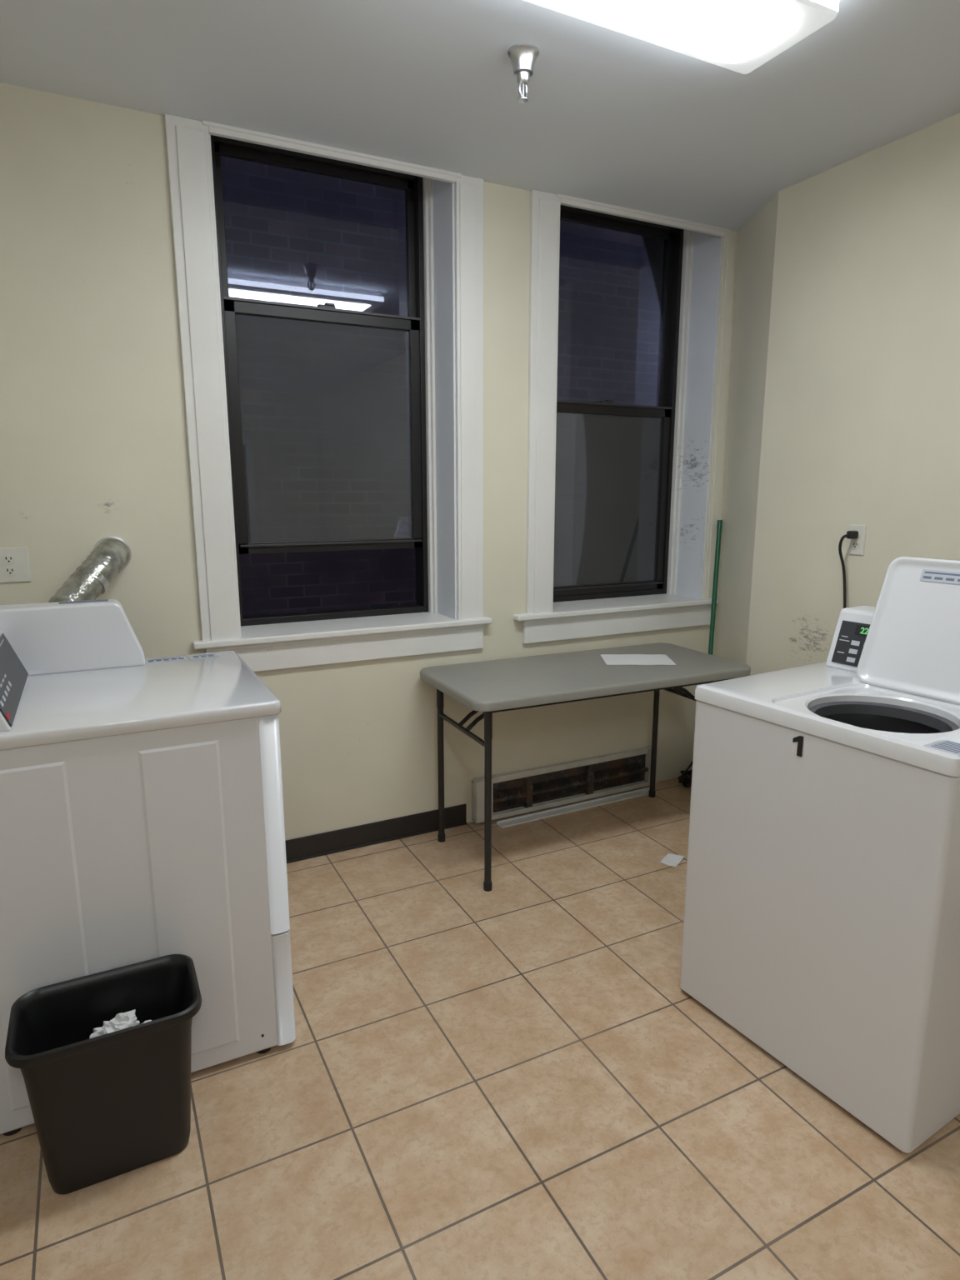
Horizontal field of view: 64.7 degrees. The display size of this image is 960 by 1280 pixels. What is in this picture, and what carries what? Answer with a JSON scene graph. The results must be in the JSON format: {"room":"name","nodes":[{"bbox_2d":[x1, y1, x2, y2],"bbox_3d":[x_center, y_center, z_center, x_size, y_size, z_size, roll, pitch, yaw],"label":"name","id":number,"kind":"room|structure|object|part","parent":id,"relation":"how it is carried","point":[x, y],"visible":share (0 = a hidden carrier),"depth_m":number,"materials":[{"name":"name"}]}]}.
{"room":"laundry","nodes":[
{"label":"laundry","id":0,"kind":"room"},
{"bbox_2d":[0,82,722,840],"bbox_3d":[-0.360,-0.635,3.245,3.840,3.000,0.340,-6,12,-26],"label":"wall","id":1,"kind":"structure","parent":0,"point":[93,436],"depth_m":2.65,"materials":[{"name":"beige paint"}]},
{"bbox_2d":[0,546,31,583],"bbox_3d":[-1.573,-0.245,2.492,0.160,0.115,0.009,-6,12,-26],"label":"wall outlet","id":2,"kind":"object","parent":1,"relation":"attached to","point":[14,562],"visible":1,"depth_m":2.51,"materials":[{"name":"white plastic"}]},
{"bbox_2d":[2,555,14,563],"bbox_3d":[-1.552,-0.266,2.497,0.033,0.027,0.004,-6,12,-26],"label":"receptacle","id":3,"kind":"object","parent":2,"relation":"attached to","point":[6,558],"depth_m":2.50,"materials":[{"name":"white plastic"}]},
{"bbox_2d":[4,566,15,574],"bbox_3d":[-1.552,-0.228,2.504,0.033,0.027,0.004,-6,12,-26],"label":"receptacle","id":4,"kind":"object","parent":2,"relation":"attached to","point":[7,570],"depth_m":2.50,"materials":[{"name":"white plastic"}]},
{"bbox_2d":[48,536,131,602],"bbox_3d":[-1.331,0.329,2.545,0.175,1.318,0.523,6,12,27],"label":"exhaust pipe","id":5,"kind":"object","parent":1,"relation":"attached to","point":[109,555],"visible":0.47,"depth_m":2.46,"materials":[{"name":"metal"}]},
{"bbox_2d":[164,114,239,640],"bbox_3d":[-0.970,-0.862,2.675,0.135,1.755,0.026,-6,12,-26],"label":"window frame","id":6,"kind":"structure","parent":1,"relation":"attached to","point":[187,139],"depth_m":2.65,"materials":[{"name":"white paint"}]},
{"bbox_2d":[201,120,461,636],"bbox_3d":[-0.579,-0.966,3.051,0.955,1.875,0.368,-6,12,-26],"label":"window","id":7,"kind":"structure","parent":1,"relation":"in","point":[215,129],"depth_m":3.13,"materials":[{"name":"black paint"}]},
{"bbox_3d":[-0.641,-1.597,3.057,0.811,0.600,0.030,-6,12,-26],"label":"upper sash","id":8,"kind":"part","parent":7,"relation":"part of","materials":[{"name":"black metal"}]},
{"bbox_3d":[-0.635,-1.004,3.159,0.847,1.843,0.095,-6,12,-26],"label":"frame","id":9,"kind":"part","parent":7,"relation":"part of","materials":[{"name":"black metal"}]},
{"bbox_2d":[223,295,421,547],"bbox_3d":[-0.619,-0.875,3.152,0.811,0.947,0.026,-6,12,-26],"label":"sash lip","id":10,"kind":"object","parent":7,"relation":"attached to","point":[224,297],"visible":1,"depth_m":3.11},
{"bbox_3d":[-0.625,-0.862,3.168,0.811,0.975,0.033,-6,12,-26],"label":"lower sash","id":11,"kind":"part","parent":7,"relation":"part of","materials":[{"name":"grey glass"}]},
{"bbox_3d":[-0.619,-1.348,3.061,0.070,0.020,0.033,-6,12,-26],"label":"sash latch","id":12,"kind":"part","parent":7,"relation":"part of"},
{"bbox_2d":[192,616,492,649],"bbox_3d":[-0.506,-0.034,3.064,1.235,0.026,0.050,-6,12,-26],"label":"board","id":13,"kind":"object","parent":7,"relation":"attached to","point":[251,640],"visible":1,"depth_m":3.01,"materials":[{"name":"white paint"}]},
{"bbox_2d":[422,177,437,613],"bbox_3d":[-0.626,-0.987,3.141,0.915,1.870,0.140,-6,12,-26],"label":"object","id":14,"kind":"object","parent":7,"relation":"attached to","point":[427,182],"visible":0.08,"depth_m":3.27,"materials":[{"name":"white paint"}]},
{"bbox_2d":[205,624,484,671],"bbox_3d":[-0.504,0.031,3.091,1.160,0.112,0.028,-6,12,-26],"label":"apron","id":15,"kind":"object","parent":1,"relation":"attached to","point":[273,656],"visible":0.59,"depth_m":3.08,"materials":[{"name":"white paint"}]},
{"bbox_2d":[285,804,466,863],"bbox_3d":[-0.973,0.887,3.023,2.045,0.098,0.014,-6,12,-26],"label":"baseboard","id":16,"kind":"structure","parent":1,"relation":"attached to","point":[352,837],"depth_m":3.27,"materials":[{"name":"plastic"}]},
{"bbox_2d":[454,175,483,619],"bbox_3d":[-0.041,-0.953,3.139,0.120,1.755,0.026,-6,12,-26],"label":"window frame","id":17,"kind":"structure","parent":1,"relation":"attached to","point":[468,191],"depth_m":3.12,"materials":[{"name":"white paint"}]},
{"bbox_2d":[525,190,560,614],"bbox_3d":[0.273,-0.984,3.296,0.135,1.755,0.026,-6,12,-26],"label":"window frame","id":18,"kind":"structure","parent":1,"relation":"attached to","point":[545,207],"depth_m":3.27,"materials":[{"name":"white paint"}]},
{"bbox_2d":[471,745,658,823],"bbox_3d":[0.439,0.691,3.696,1.045,0.200,0.052,-6,12,-26],"label":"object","id":19,"kind":"object","parent":1,"relation":"attached to","point":[517,792],"visible":0.88,"depth_m":3.68,"materials":[{"name":"metal"}]},
{"bbox_3d":[0.429,0.687,3.715,1.045,0.185,0.008,-6,12,-26],"label":"plate","id":20,"kind":"part","parent":19,"relation":"part of","materials":[{"name":"metal"}]},
{"bbox_2d":[522,604,711,644],"bbox_3d":[0.701,-0.087,3.693,1.125,0.112,0.028,-6,12,-26],"label":"apron","id":21,"kind":"object","parent":1,"relation":"attached to","point":[587,626],"visible":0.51,"depth_m":3.66,"materials":[{"name":"white paint"}]},
{"bbox_2d":[552,194,729,610],"bbox_3d":[0.666,-1.088,3.674,0.960,1.875,0.368,-6,12,-26],"label":"window","id":22,"kind":"structure","parent":1,"relation":"in","point":[568,201],"depth_m":3.85,"materials":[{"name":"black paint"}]},
{"bbox_3d":[0.626,-1.175,3.741,0.070,0.020,0.033,-6,12,-26],"label":"sash latch","id":23,"kind":"part","parent":22,"relation":"part of","materials":[{"name":"silver metal"}]},
{"bbox_3d":[0.620,-0.706,3.845,0.816,0.940,0.033,-6,12,-26],"label":"lower sash","id":24,"kind":"part","parent":22,"relation":"part of","materials":[{"name":"grey glass"}]},
{"bbox_2d":[553,400,672,590],"bbox_3d":[0.626,-0.720,3.829,0.816,0.912,0.026,-6,12,-26],"label":"sash lip","id":25,"kind":"object","parent":22,"relation":"attached to","point":[557,401],"visible":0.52,"depth_m":3.82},
{"bbox_2d":[513,598,717,620],"bbox_3d":[0.688,-0.151,3.661,1.185,0.026,0.050,-6,12,-26],"label":"board","id":26,"kind":"object","parent":22,"relation":"attached to","point":[554,614],"visible":0.88,"depth_m":3.60,"materials":[{"name":"white paint"}]},
{"bbox_3d":[0.620,-0.704,3.845,0.736,0.855,0.003,-6,12,-26],"label":"lower glass","id":27,"kind":"part","parent":22,"relation":"part of","materials":[{"name":"clear glass"}]},
{"bbox_3d":[0.604,-1.571,3.708,0.816,0.900,0.030,-6,12,-26],"label":"upper sash","id":28,"kind":"part","parent":22,"relation":"part of","materials":[{"name":"black metal"}]},
{"bbox_3d":[0.610,-1.126,3.782,0.852,1.843,0.095,-6,12,-26],"label":"frame","id":29,"kind":"part","parent":22,"relation":"part of","materials":[{"name":"black metal"}]},
{"bbox_3d":[0.604,-1.569,3.709,0.756,0.835,0.003,-6,12,-26],"label":"upper glass","id":30,"kind":"part","parent":22,"relation":"part of","materials":[{"name":"clear glass"}]},
{"bbox_2d":[666,229,694,594],"bbox_3d":[0.619,-1.108,3.764,0.920,1.870,0.140,-6,12,-26],"label":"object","id":31,"kind":"object","parent":22,"relation":"attached to","point":[688,235],"visible":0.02,"depth_m":3.90,"materials":[{"name":"white paint"}]},
{"bbox_2d":[702,230,737,599],"bbox_3d":[1.190,-1.073,3.755,0.085,1.755,0.026,-6,12,-26],"label":"window frame","id":32,"kind":"structure","parent":1,"relation":"attached to","point":[728,252],"depth_m":3.72,"materials":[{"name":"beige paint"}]},
{"bbox_2d":[0,777,959,1279],"bbox_3d":[1.038,1.413,0.850,3.840,0.100,6.500,-6,12,-26],"label":"floor","id":33,"kind":"structure","parent":0,"point":[518,1079],"depth_m":1.82,"materials":[{"name":"tile"}]},
{"bbox_2d":[5,954,201,1194],"bbox_3d":[-0.836,0.995,1.737,0.384,0.381,0.254,-6,12,-26],"label":"wastebasket","id":34,"kind":"object","parent":33,"relation":"on","point":[103,1058],"visible":1,"depth_m":1.68,"materials":[{"name":"black plastic"}]},
{"bbox_2d":[0,599,295,1135],"bbox_3d":[-0.971,0.511,2.123,0.733,1.181,0.702,-6,12,-26],"label":"dryer","id":35,"kind":"object","parent":33,"relation":"on","point":[142,813],"visible":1,"depth_m":1.85,"materials":[{"name":"white metal"}]},
{"bbox_2d":[0,639,11,707],"bbox_3d":[-1.170,0.074,1.860,0.031,0.075,0.480,-6,12,-26],"label":"print","id":36,"kind":"object","parent":35,"relation":"attached to","point":[5,651],"depth_m":1.87},
{"bbox_3d":[-1.016,0.691,1.741,0.190,0.835,0.002,-6,12,-26],"label":"rib panel","id":37,"kind":"part","parent":35,"relation":"part of","materials":[{"name":"white metal"}]},
{"bbox_3d":[-0.976,0.141,2.048,0.721,0.034,0.702,-6,12,-26],"label":"panel","id":38,"kind":"part","parent":35,"relation":"part of","materials":[{"name":"white metal"}]},
{"bbox_2d":[148,654,214,662],"bbox_3d":[-0.936,0.057,2.389,0.200,0.001,0.035,-6,12,-26],"label":"print","id":39,"kind":"object","parent":35,"relation":"on","point":[200,656],"depth_m":2.38},
{"bbox_3d":[-0.718,0.662,1.891,0.180,0.835,0.002,-6,12,-26],"label":"rib panel","id":40,"kind":"part","parent":35,"relation":"part of","materials":[{"name":"white metal"}]},
{"bbox_3d":[-0.686,0.423,2.254,0.057,0.601,0.694,-6,12,-26],"label":"panel","id":41,"kind":"part","parent":35,"relation":"part of","materials":[{"name":"white metal"}]},
{"bbox_3d":[-0.686,0.884,2.344,0.057,0.329,0.694,-6,12,-26],"label":"access panel","id":42,"kind":"part","parent":35,"relation":"part of","materials":[{"name":"white metal"}]},
{"bbox_2d":[496,786,656,828],"bbox_3d":[0.488,0.804,3.671,0.900,0.012,0.050,-6,12,-27],"label":"panel","id":43,"kind":"object","parent":33,"relation":"on","point":[572,807],"visible":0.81,"depth_m":3.65,"materials":[{"name":"white metal"}]},
{"bbox_2d":[420,642,750,891],"bbox_3d":[0.457,0.491,3.312,1.330,0.765,0.610,-5,12,-25],"label":"folding table","id":44,"kind":"object","parent":33,"relation":"on","point":[490,687],"visible":0.85,"depth_m":3.09,"materials":[{"name":"grey plastic"}]},
{"bbox_3d":[-0.168,0.519,3.251,0.027,0.708,0.027,-5,12,-25],"label":"leg","id":45,"kind":"part","parent":44,"relation":"part of","materials":[{"name":"black metal"}]},
{"bbox_3d":[0.030,0.599,2.844,0.027,0.708,0.027,-5,12,-25],"label":"leg","id":46,"kind":"part","parent":44,"relation":"part of","materials":[{"name":"black metal"}]},
{"bbox_2d":[600,654,676,664],"bbox_3d":[0.700,0.086,3.376,0.300,0.002,0.210,0,11,1],"label":"paper sheet","id":47,"kind":"object","parent":44,"relation":"on","point":[610,659],"visible":1,"depth_m":3.37,"materials":[{"name":"white paper"}]},
{"bbox_3d":[0.863,0.425,3.734,0.027,0.708,0.027,-5,12,-25],"label":"leg","id":48,"kind":"part","parent":44,"relation":"part of","materials":[{"name":"black metal"}]},
{"bbox_2d":[660,853,684,866],"bbox_3d":[0.796,0.909,3.142,0.070,0.007,0.100,7,13,34],"label":"paper scrap","id":49,"kind":"object","parent":33,"relation":"on","point":[673,860],"visible":1,"depth_m":3.14,"materials":[{"name":"white paper"}]},
{"bbox_2d":[677,760,692,786],"bbox_3d":[1.117,0.670,3.955,0.194,0.166,0.138,-6,12,-26],"label":"coiled cable","id":50,"kind":"object","parent":33,"relation":"on","point":[686,777],"visible":0.48,"depth_m":3.93,"materials":[{"name":"black rubber"}]},
{"bbox_2d":[705,520,722,684],"bbox_3d":[1.148,0.096,3.783,0.026,1.364,0.363,4,12,19],"label":"handle","id":51,"kind":"object","parent":33,"relation":"on","point":[719,526],"visible":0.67,"depth_m":3.79,"materials":[{"name":"green metal"}]},
{"bbox_2d":[680,556,959,1152],"bbox_3d":[1.091,0.449,2.080,0.718,1.320,0.713,-7,13,-31],"label":"washing machine","id":52,"kind":"object","parent":33,"relation":"on","point":[822,922],"visible":1,"depth_m":1.90,"materials":[{"name":"white metal"}]},
{"bbox_3d":[1.091,0.170,2.025,0.718,0.045,0.713,-7,13,-31],"label":"panel","id":53,"kind":"part","parent":52,"relation":"part of","materials":[{"name":"white metal"}]},
{"bbox_3d":[1.224,-0.031,2.024,0.145,0.357,0.364,-7,13,-31],"label":"lid","id":54,"kind":"part","parent":52,"relation":"part of","materials":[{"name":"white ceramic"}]},
{"bbox_2d":[923,571,959,581],"bbox_3d":[1.268,-0.165,2.012,0.007,0.019,0.178,-7,13,-31],"label":"print","id":55,"kind":"object","parent":52,"relation":"on","point":[927,576],"depth_m":2.05},
{"bbox_2d":[931,740,959,753],"bbox_3d":[1.004,0.227,1.611,0.066,0.001,0.055,-7,13,-31],"label":"print","id":56,"kind":"object","parent":52,"relation":"on","point":[948,747],"depth_m":1.61},
{"bbox_2d":[0,0,959,231],"bbox_3d":[1.115,-1.315,0.161,3.840,0.100,6.160,-6,12,-26],"label":"ceiling","id":57,"kind":"structure","parent":0,"point":[608,117],"depth_m":2.31,"materials":[{"name":"paint"}]},
{"bbox_2d":[507,42,539,103],"bbox_3d":[0.122,-1.587,2.137,0.088,0.126,0.088,-6,12,-26],"label":"sprinkler","id":58,"kind":"object","parent":57,"relation":"attached to","point":[522,56],"depth_m":2.11,"materials":[{"name":"silver metal"}]},
{"bbox_2d":[522,0,839,74],"bbox_3d":[0.264,-1.516,1.700,1.226,0.098,0.300,-6,12,-26],"label":"ceiling light","id":59,"kind":"object","parent":57,"relation":"attached to","point":[739,36],"depth_m":1.84,"materials":[{"name":"white plastic"}]},
{"bbox_2d":[712,112,959,675],"bbox_3d":[2.621,-0.084,1.184,0.460,2.710,6.160,-6,12,-26],"label":"wall","id":60,"kind":"structure","parent":0,"point":[843,399],"depth_m":2.95,"materials":[{"name":"beige paint"}]},
{"bbox_2d":[838,530,858,608],"bbox_3d":[1.369,-0.037,2.683,0.067,0.661,0.659,2,11,9],"label":"power cord","id":61,"kind":"object","parent":60,"relation":"attached to","point":[850,534],"visible":0.51,"depth_m":2.94,"materials":[{"name":"black rubber"}]},
{"bbox_3d":[1.369,-0.032,2.683,0.049,0.650,0.659,2,11,8],"label":"cord","id":62,"kind":"part","parent":61,"relation":"part of","materials":[{"name":"black rubber"}]},
{"bbox_2d":[847,524,866,554],"bbox_3d":[1.455,-0.387,2.930,0.009,0.115,0.070,-6,12,-26],"label":"wall outlet","id":63,"kind":"object","parent":60,"relation":"attached to","point":[856,547],"visible":0.91,"depth_m":2.92,"materials":[{"name":"white plastic"}]},
{"bbox_2d":[851,541,859,548],"bbox_3d":[1.453,-0.367,2.933,0.004,0.027,0.033,-6,12,-26],"label":"receptacle","id":64,"kind":"object","parent":63,"relation":"attached to","point":[854,544],"depth_m":2.93,"materials":[{"name":"white plastic"}]},
{"label":"outside","id":65,"kind":"structure","parent":0,"visible":0},
{"bbox_2d":[220,155,660,625],"bbox_3d":[0.403,-1.608,5.613,12.000,10.000,0.200,-6,12,-26],"label":"brick wall","id":66,"kind":"structure","parent":65,"point":[325,407],"depth_m":4.86,"materials":[{"name":"brick"}]}
]}

